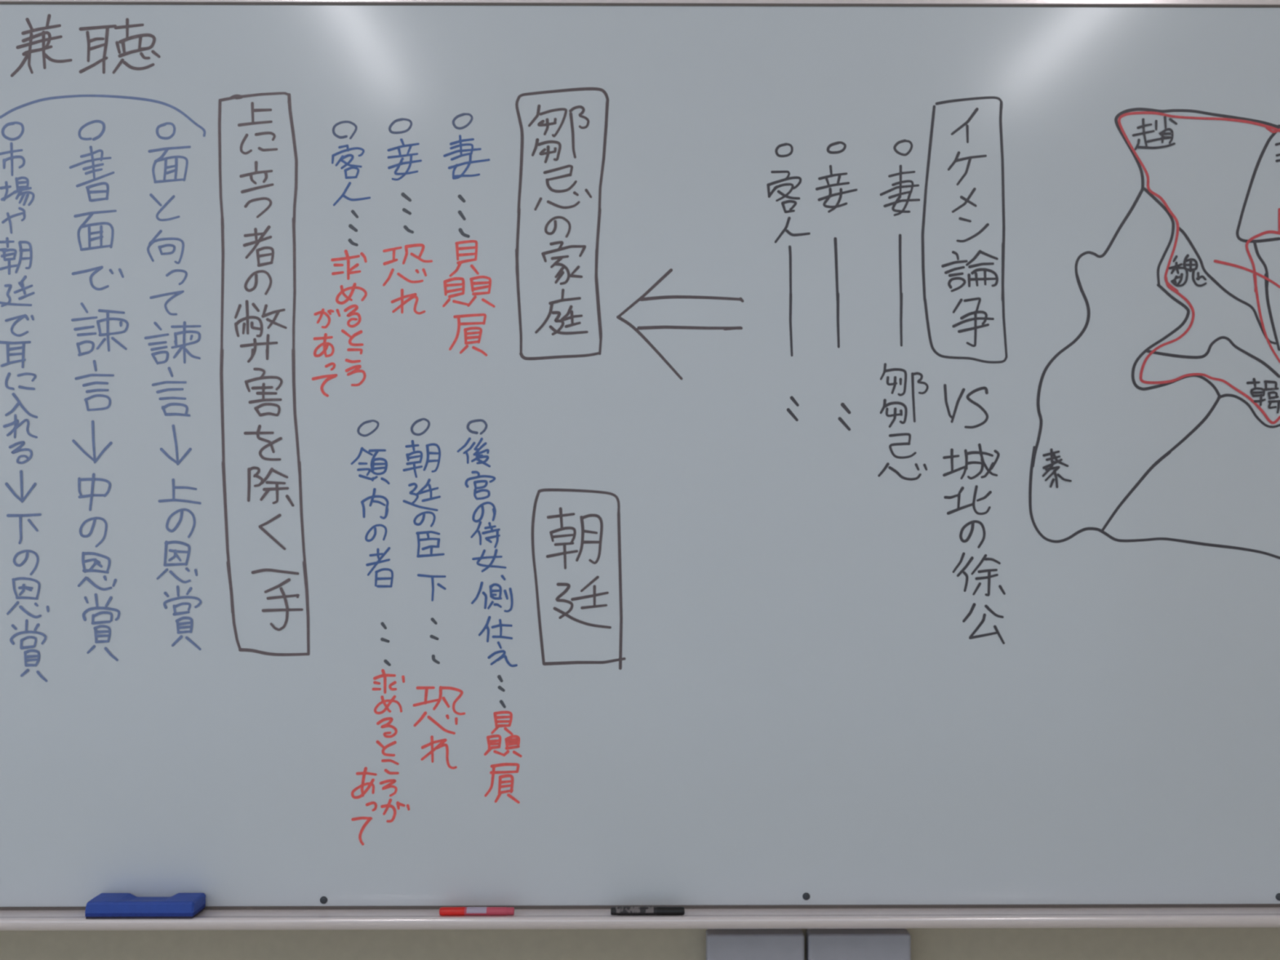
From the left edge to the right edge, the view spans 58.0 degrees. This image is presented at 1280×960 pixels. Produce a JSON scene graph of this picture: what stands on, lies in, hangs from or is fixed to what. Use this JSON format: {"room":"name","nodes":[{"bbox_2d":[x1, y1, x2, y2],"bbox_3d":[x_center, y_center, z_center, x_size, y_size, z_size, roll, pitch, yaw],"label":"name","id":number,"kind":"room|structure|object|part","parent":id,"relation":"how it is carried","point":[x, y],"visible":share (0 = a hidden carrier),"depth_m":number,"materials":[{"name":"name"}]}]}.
{"room":"classroom","nodes":[
{"label":"classroom","id":0,"kind":"room"},
{"bbox_2d":[0,927,1279,959],"bbox_3d":[-0.010,0.050,1.625,7.200,2.800,0.120,0,0,0],"label":"wall","id":1,"kind":"structure","parent":0,"point":[1233,943],"depth_m":1.56,"materials":[{"name":"paint"}]},
{"bbox_2d":[0,0,1279,930],"bbox_3d":[-0.010,-0.036,1.524,3.640,1.239,0.078,0,0,0],"label":"whiteboard","id":2,"kind":"object","parent":1,"relation":"attached to","point":[562,464],"visible":1,"depth_m":1.53,"materials":[{"name":"white ceramic"}]},
{"bbox_2d":[84,893,205,919],"bbox_3d":[-0.643,0.555,1.505,0.139,0.024,0.045,0,0,0],"label":"eraser","id":3,"kind":"object","parent":2,"relation":"on","point":[104,905],"visible":1,"depth_m":1.48,"materials":[{"name":"blue plastic"}]},
{"bbox_2d":[439,906,514,915],"bbox_3d":[-0.212,0.562,1.503,0.097,0.011,0.012,0,0,0],"label":"marker","id":4,"kind":"object","parent":2,"relation":"on","point":[443,911],"visible":1,"depth_m":1.50,"materials":[{"name":"red plastic"}]},
{"bbox_3d":[-0.010,-0.644,1.546,3.636,0.023,0.033,0,0,0],"label":"rail","id":5,"kind":"part","parent":2,"relation":"part of","materials":[{"name":"metal"}]},
{"bbox_2d":[0,906,1279,930],"bbox_3d":[-0.010,0.573,1.524,3.636,0.020,0.078,0,0,0],"label":"tray","id":6,"kind":"object","parent":2,"relation":"on","point":[11,918],"depth_m":1.49,"materials":[{"name":"metal"}]},
{"bbox_2d":[610,906,684,915],"bbox_3d":[0.010,0.562,1.505,0.096,0.011,0.012,0,0,0],"label":"marker","id":7,"kind":"object","parent":2,"relation":"on","point":[647,910],"visible":1,"depth_m":1.50,"materials":[{"name":"black plastic"}]},
{"bbox_2d":[706,928,804,959],"bbox_3d":[0.154,0.728,1.551,0.130,0.244,0.030,0,0,0],"label":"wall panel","id":8,"kind":"object","parent":1,"relation":"attached to","point":[721,944],"visible":0.97,"depth_m":1.54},
{"bbox_2d":[806,928,911,959],"bbox_3d":[0.293,0.728,1.552,0.137,0.244,0.030,0,0,0],"label":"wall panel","id":9,"kind":"object","parent":1,"relation":"attached to","point":[821,944],"visible":0.97,"depth_m":1.54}
]}

